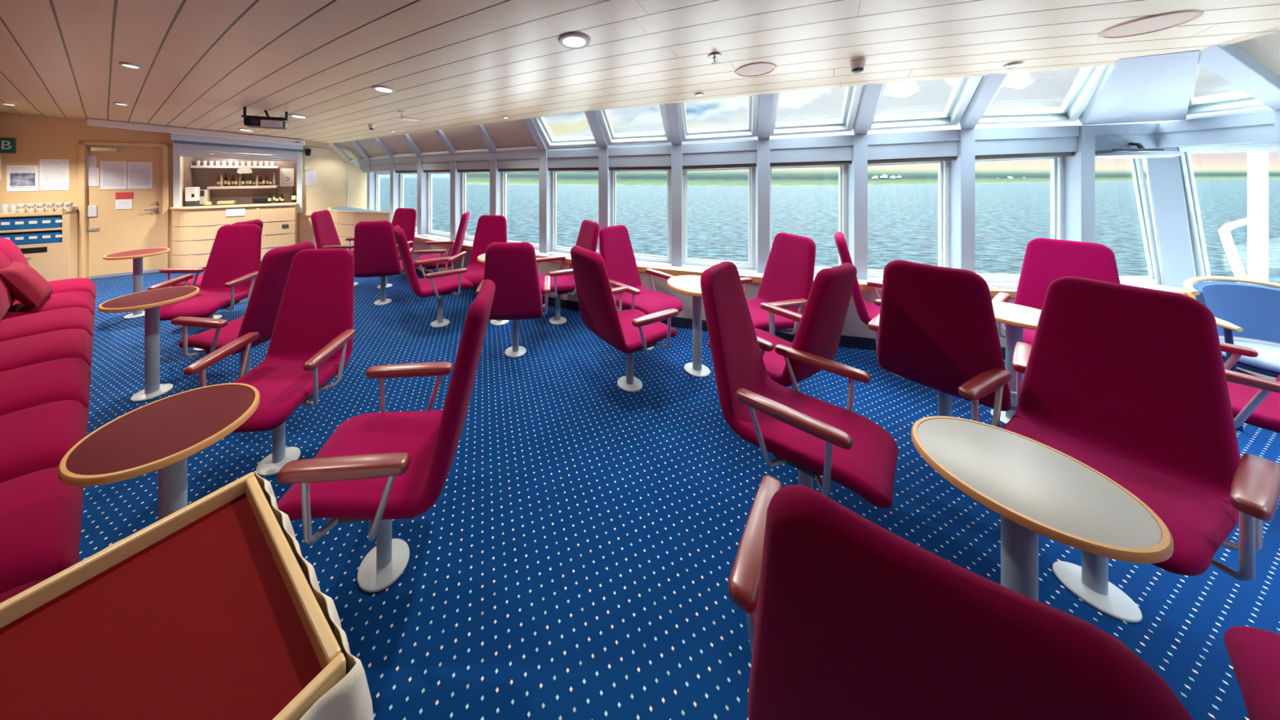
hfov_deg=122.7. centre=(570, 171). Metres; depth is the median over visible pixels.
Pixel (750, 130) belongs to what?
window
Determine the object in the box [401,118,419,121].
grille
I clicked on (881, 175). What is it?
house
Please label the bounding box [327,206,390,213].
countertop
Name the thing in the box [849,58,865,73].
ceiling sensor
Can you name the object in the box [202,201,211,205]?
storage jar
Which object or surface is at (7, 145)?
sign
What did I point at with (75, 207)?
coffee cup
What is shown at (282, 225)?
sign
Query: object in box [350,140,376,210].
trim
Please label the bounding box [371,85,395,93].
recessed light
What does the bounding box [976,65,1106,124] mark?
window
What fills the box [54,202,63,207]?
coffee cup
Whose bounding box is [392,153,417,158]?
trim
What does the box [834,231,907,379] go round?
swivel armchair
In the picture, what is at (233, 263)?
swivel armchair
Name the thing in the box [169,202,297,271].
bar counter
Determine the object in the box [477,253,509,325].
round table
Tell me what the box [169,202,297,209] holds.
countertop
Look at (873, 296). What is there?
wall
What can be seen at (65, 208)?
coffee cup
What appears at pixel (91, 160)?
notice sheet
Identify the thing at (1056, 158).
window
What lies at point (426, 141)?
ceiling panel
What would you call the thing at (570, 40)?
recessed light
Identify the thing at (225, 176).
bottle
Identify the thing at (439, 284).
swivel armchair
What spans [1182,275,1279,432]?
armchair
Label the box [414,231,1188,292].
trim
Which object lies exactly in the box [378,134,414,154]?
ceiling panel
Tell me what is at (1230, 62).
trim
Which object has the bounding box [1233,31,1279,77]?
ceiling panel
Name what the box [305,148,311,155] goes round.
wall speaker
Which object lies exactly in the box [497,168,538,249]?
window
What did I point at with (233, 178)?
bottle
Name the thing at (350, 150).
ceiling panel
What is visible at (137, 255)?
round table
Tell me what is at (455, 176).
trim
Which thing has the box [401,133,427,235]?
trim
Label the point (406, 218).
swivel armchair
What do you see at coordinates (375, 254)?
swivel armchair
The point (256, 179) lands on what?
bottle
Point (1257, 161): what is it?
post
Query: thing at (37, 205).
coffee cup
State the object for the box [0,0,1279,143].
ceiling
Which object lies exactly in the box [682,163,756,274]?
window
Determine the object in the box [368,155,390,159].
trim
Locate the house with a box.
[880,174,887,177]
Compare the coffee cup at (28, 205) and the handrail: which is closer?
the handrail
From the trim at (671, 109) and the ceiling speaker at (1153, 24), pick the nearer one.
the ceiling speaker at (1153, 24)
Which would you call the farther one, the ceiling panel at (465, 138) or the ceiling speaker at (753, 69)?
the ceiling panel at (465, 138)
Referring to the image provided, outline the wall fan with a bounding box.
[1097,142,1183,158]
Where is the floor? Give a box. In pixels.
[79,271,1279,719]
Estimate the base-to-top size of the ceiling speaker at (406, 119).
0.032 m
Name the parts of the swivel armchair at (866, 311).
backrest, armrest, seat, armrest post, armrest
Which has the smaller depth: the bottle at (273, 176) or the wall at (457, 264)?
the wall at (457, 264)
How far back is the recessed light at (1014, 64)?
2.21 m
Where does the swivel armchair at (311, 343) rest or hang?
on the floor
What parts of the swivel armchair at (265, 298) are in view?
armrest, seat, backrest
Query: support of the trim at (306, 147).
attached to the wall at (37, 137)
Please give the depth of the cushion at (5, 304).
2.81 m
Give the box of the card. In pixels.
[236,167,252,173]
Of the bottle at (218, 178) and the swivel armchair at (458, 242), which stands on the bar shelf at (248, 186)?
the bottle at (218, 178)
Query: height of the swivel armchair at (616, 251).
1.082 m
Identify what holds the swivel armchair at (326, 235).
on the floor
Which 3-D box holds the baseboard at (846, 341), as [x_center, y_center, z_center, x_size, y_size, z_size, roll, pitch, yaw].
[1.161,1.597,4.075,5.080,0.105,12.988,0,0,-40]
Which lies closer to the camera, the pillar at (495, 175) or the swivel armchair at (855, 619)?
the swivel armchair at (855, 619)
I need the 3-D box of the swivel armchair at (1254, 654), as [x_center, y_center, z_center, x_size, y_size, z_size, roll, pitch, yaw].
[1.789,1.084,0.502,0.640,1.131,0.757,0,0,-34]
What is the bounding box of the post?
[1247,151,1268,284]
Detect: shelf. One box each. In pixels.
[0,227,62,233]
[17,242,62,247]
[190,165,279,168]
[207,185,278,189]
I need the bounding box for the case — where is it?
[252,196,267,202]
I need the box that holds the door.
[78,141,168,279]
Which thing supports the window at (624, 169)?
in the wall at (753, 288)
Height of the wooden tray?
0.050 m
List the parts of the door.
hinge plate, hinge plate, kick plate, handle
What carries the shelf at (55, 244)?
attached to the sideboard
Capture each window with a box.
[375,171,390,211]
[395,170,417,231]
[418,169,449,239]
[457,168,489,244]
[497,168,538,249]
[533,111,598,148]
[547,167,599,257]
[596,104,671,145]
[608,166,671,266]
[676,94,759,142]
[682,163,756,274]
[769,84,863,136]
[769,160,851,273]
[867,155,955,281]
[868,75,982,130]
[974,151,1074,288]
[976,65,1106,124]
[1094,150,1162,284]
[1177,142,1279,283]
[1186,62,1266,115]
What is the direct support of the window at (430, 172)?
in the wall at (417, 245)
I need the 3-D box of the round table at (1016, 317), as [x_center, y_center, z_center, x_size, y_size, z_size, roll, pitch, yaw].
[2.930,1.290,2.285,0.480,0.720,0.480,0,0,0]
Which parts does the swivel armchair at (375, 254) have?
backrest, plate, seat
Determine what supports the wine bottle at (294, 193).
in the wall niche
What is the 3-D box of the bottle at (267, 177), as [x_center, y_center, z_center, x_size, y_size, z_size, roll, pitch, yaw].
[-5.872,0.161,6.707,0.041,0.226,0.041,0,0,-31]
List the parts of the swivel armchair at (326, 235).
backrest, armrest, armrest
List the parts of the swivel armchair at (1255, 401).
armrest post, armrest, armrest, armrest post, seat, backrest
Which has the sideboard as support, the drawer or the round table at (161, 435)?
the drawer
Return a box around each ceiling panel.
[336,141,364,159]
[355,138,386,156]
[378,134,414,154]
[408,130,447,152]
[442,125,487,150]
[483,119,537,148]
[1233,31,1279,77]
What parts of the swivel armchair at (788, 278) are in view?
armrest, seat, swivel plate, backrest, armrest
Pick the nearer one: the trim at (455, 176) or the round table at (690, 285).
the round table at (690, 285)
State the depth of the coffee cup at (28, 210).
4.89 m
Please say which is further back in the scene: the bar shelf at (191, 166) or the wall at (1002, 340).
the bar shelf at (191, 166)
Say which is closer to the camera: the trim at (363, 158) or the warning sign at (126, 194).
the warning sign at (126, 194)
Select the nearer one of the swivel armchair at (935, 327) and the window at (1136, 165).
the swivel armchair at (935, 327)
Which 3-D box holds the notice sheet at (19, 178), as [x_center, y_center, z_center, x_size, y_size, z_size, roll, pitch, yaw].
[-7.848,0.100,4.961,0.270,0.370,0.004,0,0,-31]
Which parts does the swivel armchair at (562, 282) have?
armrest post, armrest, seat, plate, armrest, swivel plate, armrest post, backrest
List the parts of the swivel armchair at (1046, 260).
armrest post, armrest, seat, backrest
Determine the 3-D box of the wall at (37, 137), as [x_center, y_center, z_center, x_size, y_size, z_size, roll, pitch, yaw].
[-6.291,0.390,5.971,4.790,2.520,0.100,0,0,-31]
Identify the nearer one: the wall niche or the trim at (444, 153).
the trim at (444, 153)
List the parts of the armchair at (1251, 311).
armrest, rail, leg, backrest, seat, seat frame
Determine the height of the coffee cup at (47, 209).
0.060 m
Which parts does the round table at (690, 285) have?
plate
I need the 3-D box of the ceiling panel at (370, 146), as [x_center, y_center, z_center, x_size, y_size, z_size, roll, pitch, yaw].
[-3.718,-0.459,6.444,0.986,0.398,0.455,0,0,38]
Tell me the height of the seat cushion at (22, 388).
0.235 m
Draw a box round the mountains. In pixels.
[366,173,449,177]
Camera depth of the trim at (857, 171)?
3.36 m
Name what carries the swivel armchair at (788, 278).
on the floor
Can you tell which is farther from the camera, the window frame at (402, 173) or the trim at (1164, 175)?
the window frame at (402, 173)
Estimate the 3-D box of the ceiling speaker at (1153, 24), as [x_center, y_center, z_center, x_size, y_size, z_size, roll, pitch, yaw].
[2.866,-0.724,1.720,0.269,0.034,0.268,0,0,18]
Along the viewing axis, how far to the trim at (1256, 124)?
2.76 m
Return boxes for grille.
[200,190,204,195]
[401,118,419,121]
[418,235,444,239]
[640,262,663,266]
[689,267,750,274]
[990,285,1017,288]
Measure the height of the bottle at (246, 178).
0.220 m
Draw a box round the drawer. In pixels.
[0,216,62,231]
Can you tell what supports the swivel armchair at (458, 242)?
on the floor
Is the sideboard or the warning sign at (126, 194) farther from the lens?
the warning sign at (126, 194)
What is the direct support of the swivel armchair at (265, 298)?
on the floor
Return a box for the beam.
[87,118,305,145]
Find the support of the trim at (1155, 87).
attached to the trim at (1256, 124)
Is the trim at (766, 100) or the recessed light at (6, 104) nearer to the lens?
the trim at (766, 100)
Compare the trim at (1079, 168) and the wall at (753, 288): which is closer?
the trim at (1079, 168)
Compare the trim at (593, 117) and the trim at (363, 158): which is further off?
the trim at (363, 158)
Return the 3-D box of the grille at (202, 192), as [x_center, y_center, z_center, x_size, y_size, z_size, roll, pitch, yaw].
[-6.552,0.390,6.101,0.140,0.100,0.010,0,0,-31]
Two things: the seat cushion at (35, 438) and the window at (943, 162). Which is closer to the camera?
the seat cushion at (35, 438)
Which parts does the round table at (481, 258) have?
plate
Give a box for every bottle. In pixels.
[217,174,219,186]
[219,174,222,186]
[224,173,226,186]
[226,174,230,186]
[231,174,234,186]
[234,174,237,186]
[238,176,241,186]
[241,174,244,186]
[245,173,248,186]
[248,173,251,186]
[252,176,255,186]
[255,175,257,186]
[262,173,265,185]
[266,173,268,185]
[267,191,271,202]
[272,172,275,185]
[272,189,275,202]
[275,192,278,202]
[280,193,284,202]
[291,186,296,202]
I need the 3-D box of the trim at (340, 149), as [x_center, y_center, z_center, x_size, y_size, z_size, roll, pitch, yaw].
[-4.732,0.179,7.247,0.194,1.763,0.990,0,0,-5]
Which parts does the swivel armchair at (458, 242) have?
armrest, swivel plate, seat, armrest, backrest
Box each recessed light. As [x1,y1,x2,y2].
[0,102,17,106]
[113,102,128,106]
[119,62,142,69]
[237,128,253,131]
[288,114,308,119]
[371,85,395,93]
[558,32,590,48]
[694,92,703,96]
[1003,62,1023,68]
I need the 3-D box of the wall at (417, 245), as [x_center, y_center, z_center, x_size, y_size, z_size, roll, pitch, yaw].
[-2.216,1.367,5.411,0.858,0.565,0.080,0,0,33]
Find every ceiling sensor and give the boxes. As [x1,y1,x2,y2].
[368,124,374,129]
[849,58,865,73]
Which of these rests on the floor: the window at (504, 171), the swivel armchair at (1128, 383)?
the swivel armchair at (1128, 383)
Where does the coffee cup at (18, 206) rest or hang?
on the coffee cup at (18, 210)
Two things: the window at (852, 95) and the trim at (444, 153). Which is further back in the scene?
the trim at (444, 153)
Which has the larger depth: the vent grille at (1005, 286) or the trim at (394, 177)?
the trim at (394, 177)
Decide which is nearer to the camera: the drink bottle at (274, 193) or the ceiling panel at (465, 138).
the ceiling panel at (465, 138)
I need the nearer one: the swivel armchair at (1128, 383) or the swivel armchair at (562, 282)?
the swivel armchair at (1128, 383)
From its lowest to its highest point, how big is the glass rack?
0.150 m
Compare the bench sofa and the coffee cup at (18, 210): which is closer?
the bench sofa
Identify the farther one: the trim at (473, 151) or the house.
the house
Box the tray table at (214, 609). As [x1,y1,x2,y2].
[0,471,373,719]
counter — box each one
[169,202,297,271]
[327,206,390,250]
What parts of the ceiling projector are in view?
panel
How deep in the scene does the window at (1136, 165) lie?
3.22 m
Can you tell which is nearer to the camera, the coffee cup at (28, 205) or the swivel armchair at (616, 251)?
the swivel armchair at (616, 251)
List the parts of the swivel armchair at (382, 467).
armrest, swivel plate, seat, plate, armrest, backrest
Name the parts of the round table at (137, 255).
plate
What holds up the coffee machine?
in the wall niche
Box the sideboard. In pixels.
[0,209,78,281]
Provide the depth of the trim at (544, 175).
4.47 m
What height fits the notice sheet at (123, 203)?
0.150 m
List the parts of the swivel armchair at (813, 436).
backrest, armrest post, armrest, swivel plate, seat, armrest post, armrest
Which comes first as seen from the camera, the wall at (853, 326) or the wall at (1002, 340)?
the wall at (1002, 340)
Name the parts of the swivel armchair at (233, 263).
armrest, plate, seat, swivel plate, backrest, armrest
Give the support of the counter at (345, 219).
on the floor
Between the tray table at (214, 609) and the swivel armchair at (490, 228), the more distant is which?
the swivel armchair at (490, 228)
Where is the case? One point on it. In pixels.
(256, 199)
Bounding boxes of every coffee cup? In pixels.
[15,203,26,208]
[15,208,26,213]
[25,207,35,212]
[26,203,35,208]
[35,203,44,207]
[35,207,44,212]
[44,202,54,207]
[44,207,54,211]
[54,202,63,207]
[54,206,63,211]
[63,202,73,206]
[63,206,73,211]
[71,205,78,210]
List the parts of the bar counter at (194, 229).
panel, panel, panel, panel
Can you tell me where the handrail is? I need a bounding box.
[1217,217,1257,284]
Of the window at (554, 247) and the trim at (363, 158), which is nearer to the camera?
the window at (554, 247)
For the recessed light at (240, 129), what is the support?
in the ceiling
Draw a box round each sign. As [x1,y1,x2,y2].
[0,137,15,153]
[115,191,133,199]
[281,224,288,227]
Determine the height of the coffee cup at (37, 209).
0.060 m
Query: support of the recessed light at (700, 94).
in the ceiling
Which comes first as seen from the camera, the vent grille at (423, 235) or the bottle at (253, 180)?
the vent grille at (423, 235)
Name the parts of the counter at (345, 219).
panel, panel, panel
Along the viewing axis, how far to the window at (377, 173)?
6.91 m
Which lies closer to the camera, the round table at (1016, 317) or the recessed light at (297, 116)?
the round table at (1016, 317)
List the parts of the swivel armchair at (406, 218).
plate, backrest, armrest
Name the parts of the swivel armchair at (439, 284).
backrest, armrest post, armrest, plate, swivel plate, armrest post, seat, armrest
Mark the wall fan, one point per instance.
(1141, 152)
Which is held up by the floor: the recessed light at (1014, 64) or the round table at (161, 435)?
the round table at (161, 435)
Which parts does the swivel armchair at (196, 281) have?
armrest, seat, plate, backrest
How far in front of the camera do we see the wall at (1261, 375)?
2.61 m
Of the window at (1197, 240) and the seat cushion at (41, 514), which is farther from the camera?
the window at (1197, 240)
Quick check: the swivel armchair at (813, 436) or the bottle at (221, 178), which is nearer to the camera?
the swivel armchair at (813, 436)
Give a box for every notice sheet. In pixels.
[0,155,1,179]
[6,165,38,191]
[39,159,69,190]
[87,155,96,168]
[87,167,99,186]
[115,199,132,208]
[226,208,244,216]
[305,171,316,185]
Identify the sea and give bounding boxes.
[366,177,1279,283]
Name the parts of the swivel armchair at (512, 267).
armrest, backrest, plate, armrest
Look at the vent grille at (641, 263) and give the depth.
3.87 m
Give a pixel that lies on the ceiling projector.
(253, 122)
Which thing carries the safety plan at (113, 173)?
attached to the door
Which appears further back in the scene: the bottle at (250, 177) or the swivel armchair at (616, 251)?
the bottle at (250, 177)
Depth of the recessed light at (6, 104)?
4.32 m
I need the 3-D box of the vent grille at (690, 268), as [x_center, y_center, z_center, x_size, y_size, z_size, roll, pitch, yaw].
[1.562,1.050,3.642,0.580,0.005,0.078,0,0,18]
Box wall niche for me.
[183,152,297,206]
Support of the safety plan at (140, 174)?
attached to the door
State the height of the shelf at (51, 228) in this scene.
0.030 m
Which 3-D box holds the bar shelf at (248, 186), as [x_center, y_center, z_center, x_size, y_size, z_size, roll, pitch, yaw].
[-6.145,0.297,6.529,0.960,0.045,0.200,0,0,-31]
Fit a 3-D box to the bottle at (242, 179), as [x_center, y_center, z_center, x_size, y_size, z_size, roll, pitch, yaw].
[-6.149,0.169,6.503,0.041,0.211,0.041,0,0,-31]
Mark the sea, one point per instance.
(903, 219)
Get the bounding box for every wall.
[0,111,366,268]
[411,240,444,272]
[444,245,471,271]
[537,261,577,302]
[616,271,760,319]
[785,290,871,337]
[871,290,881,337]
[991,297,1014,346]
[1218,335,1279,380]
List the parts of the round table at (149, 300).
plate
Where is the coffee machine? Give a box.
[199,189,209,204]
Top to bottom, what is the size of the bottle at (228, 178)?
0.207 m
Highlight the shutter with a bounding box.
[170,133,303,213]
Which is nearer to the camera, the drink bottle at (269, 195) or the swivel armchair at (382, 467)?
the swivel armchair at (382, 467)
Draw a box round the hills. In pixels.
[466,150,1279,186]
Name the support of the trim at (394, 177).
attached to the wall at (1002, 340)
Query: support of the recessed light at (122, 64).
in the ceiling
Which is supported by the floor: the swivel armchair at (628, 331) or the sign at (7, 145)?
the swivel armchair at (628, 331)
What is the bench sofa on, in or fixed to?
on the floor
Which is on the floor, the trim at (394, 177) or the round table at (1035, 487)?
the round table at (1035, 487)
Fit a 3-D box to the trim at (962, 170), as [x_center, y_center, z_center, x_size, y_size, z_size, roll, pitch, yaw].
[3.343,0.110,2.852,0.196,1.900,1.387,0,0,38]
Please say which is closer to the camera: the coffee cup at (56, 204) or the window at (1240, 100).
the window at (1240, 100)
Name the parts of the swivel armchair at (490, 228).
armrest, seat, backrest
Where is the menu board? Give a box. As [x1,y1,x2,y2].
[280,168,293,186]
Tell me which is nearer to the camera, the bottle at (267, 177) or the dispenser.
the dispenser
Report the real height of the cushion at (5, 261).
0.525 m
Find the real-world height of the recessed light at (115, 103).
0.028 m
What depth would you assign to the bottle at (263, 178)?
6.64 m
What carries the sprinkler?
attached to the ceiling
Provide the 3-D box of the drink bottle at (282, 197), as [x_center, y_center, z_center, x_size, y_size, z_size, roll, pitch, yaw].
[-5.521,0.509,6.639,0.049,0.160,0.049,0,0,-31]
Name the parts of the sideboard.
panel, panel, panel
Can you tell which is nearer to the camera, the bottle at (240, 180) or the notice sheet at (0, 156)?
the notice sheet at (0, 156)
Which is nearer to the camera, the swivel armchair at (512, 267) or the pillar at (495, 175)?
the swivel armchair at (512, 267)
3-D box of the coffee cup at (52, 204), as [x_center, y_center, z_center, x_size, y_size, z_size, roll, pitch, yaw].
[-7.500,0.487,4.990,0.092,0.060,0.080,0,0,19]
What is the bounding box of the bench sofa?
[0,237,96,603]
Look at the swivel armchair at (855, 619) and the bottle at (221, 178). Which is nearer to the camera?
the swivel armchair at (855, 619)
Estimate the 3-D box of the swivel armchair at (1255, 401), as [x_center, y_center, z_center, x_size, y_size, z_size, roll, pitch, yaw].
[3.499,1.090,1.872,0.640,1.120,0.757,0,0,-34]
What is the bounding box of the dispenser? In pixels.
[185,186,199,206]
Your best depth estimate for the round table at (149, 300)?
2.55 m
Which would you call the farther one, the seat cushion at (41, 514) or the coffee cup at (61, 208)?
the coffee cup at (61, 208)
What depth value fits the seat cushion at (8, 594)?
1.01 m
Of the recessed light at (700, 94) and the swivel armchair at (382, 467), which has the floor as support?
the swivel armchair at (382, 467)
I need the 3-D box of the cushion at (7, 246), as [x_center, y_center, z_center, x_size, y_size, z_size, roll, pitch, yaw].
[-5.703,0.958,3.459,0.709,0.525,0.302,0,0,37]
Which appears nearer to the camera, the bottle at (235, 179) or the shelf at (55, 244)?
the shelf at (55, 244)
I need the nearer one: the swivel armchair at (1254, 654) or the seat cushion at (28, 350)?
the swivel armchair at (1254, 654)
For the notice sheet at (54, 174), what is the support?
attached to the wall at (37, 137)
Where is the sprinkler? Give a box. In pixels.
[707,53,721,63]
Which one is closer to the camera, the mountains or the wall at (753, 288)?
the wall at (753, 288)
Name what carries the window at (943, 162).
in the wall at (1002, 340)
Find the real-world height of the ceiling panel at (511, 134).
0.420 m
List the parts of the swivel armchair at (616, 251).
backrest, armrest post, armrest, seat, armrest, armrest post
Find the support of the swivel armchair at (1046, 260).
on the floor
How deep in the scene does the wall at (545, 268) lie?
4.23 m
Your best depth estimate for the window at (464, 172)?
5.33 m
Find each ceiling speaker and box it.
[400,117,420,122]
[734,62,776,76]
[1097,9,1204,39]
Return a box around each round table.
[57,382,259,520]
[97,285,199,401]
[102,248,169,319]
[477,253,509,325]
[666,275,710,377]
[911,416,1173,600]
[990,300,1041,424]
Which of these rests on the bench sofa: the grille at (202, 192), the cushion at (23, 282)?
the cushion at (23, 282)
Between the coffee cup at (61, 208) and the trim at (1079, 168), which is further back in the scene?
the coffee cup at (61, 208)
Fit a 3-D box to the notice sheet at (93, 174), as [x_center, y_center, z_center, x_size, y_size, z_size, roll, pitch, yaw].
[-7.312,0.085,5.302,0.120,0.280,0.004,0,0,-31]
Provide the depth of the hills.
436.41 m
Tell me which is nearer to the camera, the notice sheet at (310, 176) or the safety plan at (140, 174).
the safety plan at (140, 174)
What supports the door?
in the wall at (37, 137)
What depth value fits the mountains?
653.05 m
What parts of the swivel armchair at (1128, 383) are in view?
armrest, armrest post, plate, seat, backrest, armrest post, armrest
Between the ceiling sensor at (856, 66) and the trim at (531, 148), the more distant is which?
the trim at (531, 148)
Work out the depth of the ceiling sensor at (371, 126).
4.82 m
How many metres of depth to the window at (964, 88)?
3.23 m
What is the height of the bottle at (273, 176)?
0.249 m
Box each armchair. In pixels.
[146,223,262,351]
[159,218,262,319]
[171,241,315,374]
[183,248,355,476]
[276,279,495,592]
[311,209,358,285]
[353,220,413,305]
[377,208,416,288]
[393,225,473,327]
[413,211,470,272]
[447,214,506,295]
[475,241,551,357]
[536,219,599,324]
[570,244,679,391]
[599,224,683,350]
[700,261,897,508]
[707,262,857,386]
[728,475,1193,719]
[740,232,816,334]
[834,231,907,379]
[867,259,1031,417]
[958,275,1279,622]
[991,237,1120,345]
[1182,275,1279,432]
[1219,342,1279,433]
[1223,626,1279,719]
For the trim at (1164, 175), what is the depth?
3.13 m
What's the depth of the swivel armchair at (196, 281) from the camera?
3.59 m
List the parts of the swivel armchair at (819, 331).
seat, armrest post, armrest, armrest post, armrest, backrest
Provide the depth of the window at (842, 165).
3.52 m
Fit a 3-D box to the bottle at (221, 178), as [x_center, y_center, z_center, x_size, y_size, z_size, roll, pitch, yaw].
[-6.400,0.167,6.350,0.041,0.215,0.041,0,0,-31]
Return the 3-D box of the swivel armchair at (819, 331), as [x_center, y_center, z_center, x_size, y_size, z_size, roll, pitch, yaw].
[1.335,1.090,2.239,0.640,1.120,0.757,0,0,-30]
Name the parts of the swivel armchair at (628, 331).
backrest, armrest, armrest post, plate, swivel plate, seat, armrest post, armrest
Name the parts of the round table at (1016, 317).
plate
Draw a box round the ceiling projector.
[241,106,288,129]
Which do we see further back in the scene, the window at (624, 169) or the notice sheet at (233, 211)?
the notice sheet at (233, 211)
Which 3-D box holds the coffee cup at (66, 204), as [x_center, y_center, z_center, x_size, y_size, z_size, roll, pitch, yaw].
[-7.358,0.487,5.077,0.092,0.060,0.080,0,0,18]
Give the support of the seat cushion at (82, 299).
on the bench sofa
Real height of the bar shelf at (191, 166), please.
0.045 m
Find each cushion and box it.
[0,237,29,265]
[0,250,15,315]
[0,261,53,306]
[0,280,10,321]
[0,306,93,342]
[0,328,93,373]
[0,357,90,416]
[0,400,88,487]
[0,466,83,594]
[0,577,48,603]
[2,290,95,322]
[15,277,96,300]
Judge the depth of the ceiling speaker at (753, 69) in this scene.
2.43 m
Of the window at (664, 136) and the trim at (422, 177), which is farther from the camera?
the trim at (422, 177)
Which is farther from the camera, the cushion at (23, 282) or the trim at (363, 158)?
the trim at (363, 158)
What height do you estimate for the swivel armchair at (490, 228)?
1.071 m
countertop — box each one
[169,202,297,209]
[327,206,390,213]
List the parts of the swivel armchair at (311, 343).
armrest, plate, seat, backrest, swivel plate, armrest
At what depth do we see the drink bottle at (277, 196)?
6.57 m
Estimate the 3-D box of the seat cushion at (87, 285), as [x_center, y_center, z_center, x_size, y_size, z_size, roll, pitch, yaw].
[-5.534,1.312,3.687,0.709,0.235,0.565,0,0,37]
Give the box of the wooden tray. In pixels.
[217,200,235,204]
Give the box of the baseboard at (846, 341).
[402,267,1258,377]
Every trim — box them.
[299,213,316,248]
[306,146,348,206]
[332,142,351,160]
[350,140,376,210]
[350,157,367,162]
[351,119,1157,172]
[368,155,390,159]
[372,137,399,223]
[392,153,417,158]
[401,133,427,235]
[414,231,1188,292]
[420,151,450,156]
[434,129,461,240]
[454,149,489,155]
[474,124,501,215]
[495,146,539,153]
[523,118,551,253]
[586,110,610,253]
[664,102,682,266]
[755,93,773,273]
[847,83,882,279]
[949,73,1006,272]
[1063,124,1094,242]
[1078,49,1199,124]
[1143,122,1196,288]
[1157,106,1279,147]
[1197,43,1279,146]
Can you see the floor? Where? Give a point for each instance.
(574, 557)
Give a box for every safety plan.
[100,160,126,189]
[127,161,152,189]
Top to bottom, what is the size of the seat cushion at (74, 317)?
0.235 m

